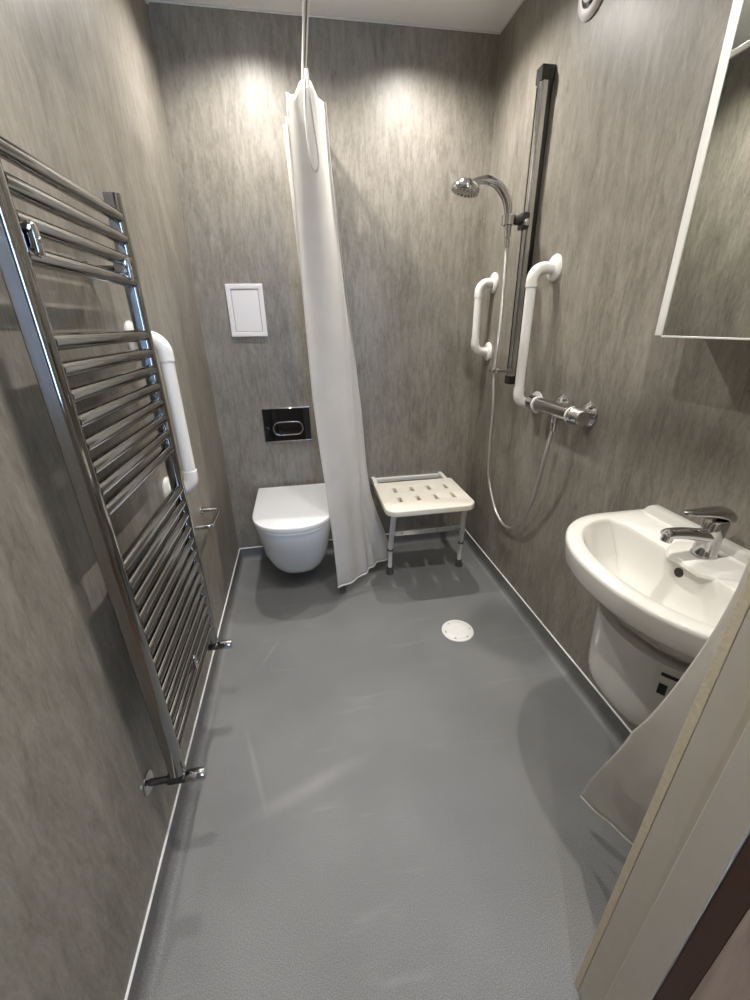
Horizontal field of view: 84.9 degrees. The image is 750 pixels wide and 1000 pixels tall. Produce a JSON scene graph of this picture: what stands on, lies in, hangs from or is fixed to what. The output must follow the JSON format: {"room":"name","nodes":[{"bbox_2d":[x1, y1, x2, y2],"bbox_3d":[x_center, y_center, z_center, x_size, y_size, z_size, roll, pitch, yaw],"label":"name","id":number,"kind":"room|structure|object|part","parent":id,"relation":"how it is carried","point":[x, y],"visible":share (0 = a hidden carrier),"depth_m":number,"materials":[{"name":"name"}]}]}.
{"room":"accessible bathroom","nodes":[
{"label":"accessible bathroom","id":0,"kind":"room"},
{"bbox_2d":[0,0,238,999],"bbox_3d":[-0.688,-0.353,1.076,0.100,2.436,2.078,-5,24,-9],"label":"wall","id":1,"kind":"structure","parent":0,"point":[82,841],"depth_m":0.77,"materials":[{"name":"laminate"}]},
{"bbox_2d":[0,135,232,795],"bbox_3d":[-0.516,0.015,0.925,0.130,1.265,0.488,-5,24,-9],"label":"towel radiator","id":2,"kind":"object","parent":1,"relation":"attached to","point":[162,607],"visible":1,"depth_m":0.80,"materials":[{"name":"silver metal"}]},
{"bbox_3d":[-0.547,-0.092,1.114,0.032,1.217,0.031,-5,24,-9],"label":"post","id":3,"kind":"part","parent":2,"relation":"part of","materials":[{"name":"silver metal"}]},
{"bbox_2d":[124,321,197,498],"bbox_3d":[-0.595,-0.233,1.183,0.096,0.524,0.087,-5,24,-9],"label":"grab bar","id":4,"kind":"object","parent":1,"relation":"attached to","point":[164,350],"visible":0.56,"depth_m":1.16,"materials":[{"name":"white plastic"}]},
{"bbox_2d":[124,548,239,999],"bbox_3d":[-0.618,0.645,1.518,0.004,0.005,1.878,-5,24,-9],"label":"baseboard","id":5,"kind":"structure","parent":1,"relation":"attached to","point":[171,818],"depth_m":1.04,"materials":[{"name":"white plastic"}]},
{"bbox_2d":[193,507,219,530],"bbox_3d":[-0.638,0.069,1.555,0.073,0.028,0.183,-5,24,-9],"label":"toilet roll holder","id":6,"kind":"object","parent":1,"relation":"attached to","point":[202,509],"visible":0.79,"depth_m":1.54,"materials":[{"name":"silver metal"}]},
{"bbox_2d":[146,2,499,547],"bbox_3d":[-0.143,-0.799,2.081,1.354,2.436,0.100,-5,24,-9],"label":"wall","id":7,"kind":"structure","parent":0,"point":[410,110],"depth_m":1.82,"materials":[{"name":"laminate"}]},
{"bbox_2d":[225,284,267,336],"bbox_3d":[-0.594,-0.877,1.901,0.164,0.222,0.010,-5,24,-9],"label":"access panel","id":8,"kind":"object","parent":7,"relation":"attached to","point":[246,307],"visible":1,"depth_m":1.90,"materials":[{"name":"white plastic"}]},
{"bbox_3d":[-0.594,-0.877,1.902,0.118,0.176,0.007,-5,24,-9],"label":"door","id":9,"kind":"part","parent":8,"relation":"part of","materials":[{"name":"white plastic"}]},
{"bbox_2d":[261,406,311,441],"bbox_3d":[-0.456,-0.392,2.132,0.244,0.175,0.016,-5,24,-9],"label":"flush plate","id":10,"kind":"object","parent":7,"relation":"attached to","point":[287,423],"visible":1,"depth_m":2.12,"materials":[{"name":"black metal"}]},
{"bbox_2d":[252,483,330,572],"bbox_3d":[-0.402,0.174,2.091,0.374,0.344,0.548,-5,24,-9],"label":"toilet","id":11,"kind":"object","parent":7,"relation":"attached to","point":[292,524],"visible":0.91,"depth_m":1.92,"materials":[{"name":"white ceramic"}]},
{"bbox_3d":[-0.402,0.034,2.014,0.374,0.026,0.519,-5,24,-9],"label":"lid","id":12,"kind":"part","parent":11,"relation":"part of","materials":[{"name":"white plastic"}]},
{"bbox_3d":[-0.400,0.057,2.013,0.366,0.014,0.490,-5,24,-9],"label":"seat","id":13,"kind":"part","parent":11,"relation":"part of","materials":[{"name":"white plastic"}]},
{"bbox_3d":[-0.402,0.191,2.105,0.357,0.303,0.534,-5,24,-9],"label":"bowl","id":14,"kind":"part","parent":11,"relation":"part of","materials":[{"name":"white ceramic"}]},
{"bbox_2d":[240,533,388,548],"bbox_3d":[-0.115,0.224,2.468,1.354,0.005,0.004,-5,24,-9],"label":"baseboard","id":15,"kind":"structure","parent":7,"relation":"attached to","point":[388,533],"depth_m":2.38,"materials":[{"name":"white plastic"}]},
{"bbox_2d":[148,0,499,34],"bbox_3d":[-0.155,-1.847,1.571,1.354,0.006,0.006,-5,24,-9],"label":"trim","id":16,"kind":"structure","parent":7,"relation":"attached to","point":[155,1],"depth_m":1.56,"materials":[{"name":"white plastic"}]},
{"bbox_2d":[162,0,521,31],"bbox_3d":[0.007,-1.509,0.712,1.554,0.050,2.078,-5,24,-9],"label":"ceiling","id":17,"kind":"structure","parent":0,"point":[482,15],"depth_m":1.54,"materials":[{"name":"white paint"}]},
{"bbox_2d":[301,0,308,79],"bbox_3d":[0.257,-1.375,0.839,0.845,0.305,1.839,-5,24,-9],"label":"rail","id":18,"kind":"object","parent":17,"relation":"hanging from","point":[305,19],"visible":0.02,"depth_m":1.22,"materials":[{"name":"white plastic"}]},
{"bbox_2d":[283,68,387,587],"bbox_3d":[-0.115,-0.561,1.814,0.394,1.965,0.412,-5,24,-9],"label":"shower curtain","id":19,"kind":"object","parent":18,"relation":"hanging from","point":[360,541],"visible":0.98,"depth_m":1.69,"materials":[{"name":"white fabric"}]},
{"bbox_3d":[-0.219,-1.296,1.406,0.041,0.283,0.026,8,25,19],"label":"tie cord","id":20,"kind":"part","parent":19,"relation":"part of","materials":[{"name":"white fabric"}]},
{"bbox_2d":[580,558,749,844],"bbox_3d":[0.527,-0.069,0.552,0.157,1.892,0.246,-5,24,-9],"label":"towel","id":21,"kind":"object","parent":18,"relation":"hanging from","point":[622,791],"visible":0.27,"depth_m":0.76,"materials":[{"name":"white fabric"}]},
{"bbox_2d":[127,530,631,999],"bbox_3d":[0.048,0.623,1.634,1.348,0.075,1.875,-5,24,-9],"label":"floor","id":22,"kind":"structure","parent":0,"point":[388,806],"depth_m":1.17,"materials":[{"name":"grey plastic"}]},
{"bbox_2d":[371,472,474,574],"bbox_3d":[0.245,0.151,2.218,0.470,0.470,0.524,-5,24,-9],"label":"shower bench","id":23,"kind":"object","parent":22,"relation":"on","point":[416,497],"visible":1,"depth_m":2.07,"materials":[{"name":"beige plastic"}]},
{"bbox_3d":[0.087,0.152,2.071,0.027,0.290,0.127,-5,24,-9],"label":"leg","id":24,"kind":"part","parent":23,"relation":"part of","materials":[{"name":"white metal"}]},
{"bbox_3d":[0.186,-0.128,2.365,0.385,0.024,0.022,-5,24,-9],"label":"wall rail","id":25,"kind":"part","parent":23,"relation":"part of","materials":[{"name":"white metal"}]},
{"bbox_3d":[0.237,-0.020,2.061,0.435,0.030,0.377,-5,24,-9],"label":"seat panel","id":26,"kind":"part","parent":23,"relation":"part of","materials":[{"name":"beige plastic"}]},
{"bbox_3d":[0.456,0.121,2.128,0.027,0.291,0.133,3,24,9],"label":"leg","id":27,"kind":"part","parent":23,"relation":"part of","materials":[{"name":"white metal"}]},
{"bbox_2d":[442,620,473,641],"bbox_3d":[0.366,0.576,1.817,0.140,0.006,0.140,-5,24,-9],"label":"floor drain","id":28,"kind":"object","parent":22,"relation":"on","point":[454,630],"visible":1,"depth_m":1.81,"materials":[{"name":"white plastic"}]},
{"bbox_2d":[565,995,580,999],"bbox_3d":[0.050,0.689,1.653,1.554,0.060,2.098,-5,24,-9],"label":"floor slab","id":29,"kind":"structure","parent":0,"point":[575,997],"depth_m":0.83,"materials":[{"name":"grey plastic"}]},
{"bbox_2d":[465,0,749,730],"bbox_3d":[0.744,-0.476,1.297,0.100,2.436,2.078,-5,24,-9],"label":"wall","id":30,"kind":"structure","parent":0,"point":[633,82],"depth_m":1.24,"materials":[{"name":"laminate"}]},
{"bbox_2d":[471,272,497,360],"bbox_3d":[0.511,-0.866,1.956,0.092,0.387,0.087,-5,24,-9],"label":"grab bar","id":31,"kind":"object","parent":30,"relation":"attached to","point":[491,283],"visible":1,"depth_m":1.93,"materials":[{"name":"white plastic"}]},
{"bbox_2d":[499,0,523,33],"bbox_3d":[0.671,-1.540,0.826,0.006,0.006,1.878,-5,24,-9],"label":"trim","id":32,"kind":"structure","parent":30,"relation":"attached to","point":[522,0],"depth_m":1.58,"materials":[{"name":"white plastic"}]},
{"bbox_2d":[489,63,555,383],"bbox_3d":[0.541,-0.970,1.563,0.134,1.028,0.062,-5,24,-9],"label":"riser rail","id":33,"kind":"object","parent":30,"relation":"attached to","point":[526,221],"visible":0.98,"depth_m":1.51,"materials":[{"name":"silver metal"}]},
{"bbox_2d":[451,175,511,237],"bbox_3d":[0.392,-1.072,1.502,0.239,0.190,0.104,-5,24,-9],"label":"shower","id":34,"kind":"object","parent":33,"relation":"attached to","point":[462,187],"visible":0.99,"depth_m":1.47,"materials":[{"name":"silver metal"}]},
{"bbox_3d":[0.426,-1.073,1.503,0.171,0.190,0.034,-5,24,-9],"label":"handle","id":35,"kind":"part","parent":34,"relation":"part of","materials":[{"name":"silver metal"}]},
{"bbox_2d":[487,238,556,528],"bbox_3d":[0.577,-0.384,1.639,0.094,1.187,0.507,-5,24,-9],"label":"shower hose","id":36,"kind":"object","parent":34,"relation":"hanging from","point":[506,240],"visible":1,"depth_m":1.68,"materials":[{"name":"silver metal"}]},
{"bbox_3d":[0.531,-1.047,1.534,0.032,0.035,0.034,-5,24,-9],"label":"holder arm","id":37,"kind":"part","parent":33,"relation":"part of","materials":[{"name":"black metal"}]},
{"bbox_3d":[0.561,-1.027,1.515,0.024,0.024,0.014,-5,24,-9],"label":"knob","id":38,"kind":"part","parent":33,"relation":"part of","materials":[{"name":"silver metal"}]},
{"bbox_2d":[513,254,562,412],"bbox_3d":[0.592,-0.602,1.539,0.104,0.557,0.087,-5,24,-9],"label":"grab bar","id":39,"kind":"object","parent":30,"relation":"attached to","point":[552,268],"visible":0.82,"depth_m":1.49,"materials":[{"name":"white plastic"}]},
{"bbox_2d":[465,529,631,732],"bbox_3d":[0.712,0.531,1.723,0.004,0.005,1.878,-5,24,-9],"label":"baseboard","id":40,"kind":"structure","parent":30,"relation":"attached to","point":[562,648],"depth_m":1.61,"materials":[{"name":"white plastic"}]},
{"bbox_2d":[525,394,597,426],"bbox_3d":[0.639,-0.314,1.425,0.095,0.085,0.325,-5,24,-9],"label":"shower mixer","id":41,"kind":"object","parent":30,"relation":"attached to","point":[560,408],"visible":1,"depth_m":1.35,"materials":[{"name":"silver metal"}]},
{"bbox_3d":[0.597,-0.367,1.544,0.058,0.058,0.055,-5,24,-9],"label":"knob","id":42,"kind":"part","parent":41,"relation":"part of","materials":[{"name":"silver metal"}]},
{"bbox_2d":[551,416,557,422],"bbox_3d":[0.623,-0.280,1.423,0.024,0.024,0.024,-5,24,-9],"label":"outlet","id":43,"kind":"object","parent":41,"relation":"attached to","point":[553,419],"depth_m":1.42,"materials":[{"name":"silver metal"}]},
{"bbox_3d":[0.644,-0.262,1.300,0.058,0.058,0.055,-5,24,-9],"label":"knob","id":44,"kind":"part","parent":41,"relation":"part of","materials":[{"name":"silver metal"}]},
{"bbox_2d":[578,0,601,21],"bbox_3d":[0.618,-1.463,1.166,0.020,0.136,0.136,-5,24,-9],"label":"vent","id":45,"kind":"object","parent":30,"relation":"attached to","point":[586,9],"visible":1,"depth_m":1.19,"materials":[{"name":"white plastic"}]},
{"bbox_2d":[589,601,689,725],"bbox_3d":[0.681,0.386,0.989,0.261,0.211,0.316,-5,24,-9],"label":"pedestal","id":46,"kind":"object","parent":30,"relation":"attached to","point":[633,675],"visible":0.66,"depth_m":0.92,"materials":[{"name":"white ceramic"}]},
{"bbox_2d":[564,505,749,664],"bbox_3d":[0.632,0.207,0.902,0.355,0.190,0.530,-5,24,-9],"label":"basin","id":47,"kind":"object","parent":30,"relation":"attached to","point":[673,599],"visible":0.86,"depth_m":0.89,"materials":[{"name":"white ceramic"}]},
{"bbox_2d":[660,506,737,559],"bbox_3d":[0.681,0.071,0.873,0.155,0.112,0.046,-5,24,-9],"label":"tap","id":48,"kind":"object","parent":47,"relation":"on","point":[708,538],"visible":1,"depth_m":0.86,"materials":[{"name":"silver metal"}]},
{"bbox_3d":[0.666,0.076,0.873,0.125,0.043,0.039,-5,24,-9],"label":"spout","id":49,"kind":"part","parent":48,"relation":"part of","materials":[{"name":"silver metal"}]},
{"bbox_3d":[0.699,0.034,0.861,0.117,0.035,0.042,-5,24,-9],"label":"lever","id":50,"kind":"part","parent":48,"relation":"part of","materials":[{"name":"silver metal"}]},
{"bbox_2d":[655,0,749,339],"bbox_3d":[0.733,-0.604,0.558,0.122,0.722,0.529,-5,24,-9],"label":"mirror","id":51,"kind":"object","parent":30,"relation":"attached to","point":[707,293],"visible":1,"depth_m":0.77,"materials":[{"name":"white mirror"}]},
{"bbox_3d":[0.199,-0.030,0.291,1.354,2.336,0.100,-5,24,-9],"label":"wall","id":52,"kind":"structure","parent":0,"visible":0},
{"bbox_2d":[574,572,749,999],"bbox_3d":[-0.018,0.111,0.323,0.914,2.060,0.113,-5,24,-9],"label":"door frame","id":53,"kind":"structure","parent":52,"relation":"attached to","point":[695,826],"depth_m":0.54,"materials":[{"name":"beige wood"}]},
{"bbox_2d":[654,836,749,999],"bbox_3d":[0.471,0.269,-0.036,0.111,2.022,0.826,-5,24,-9],"label":"door","id":54,"kind":"structure","parent":52,"relation":"in","point":[714,964],"depth_m":0.50,"materials":[{"name":"brown wood"}]}
]}

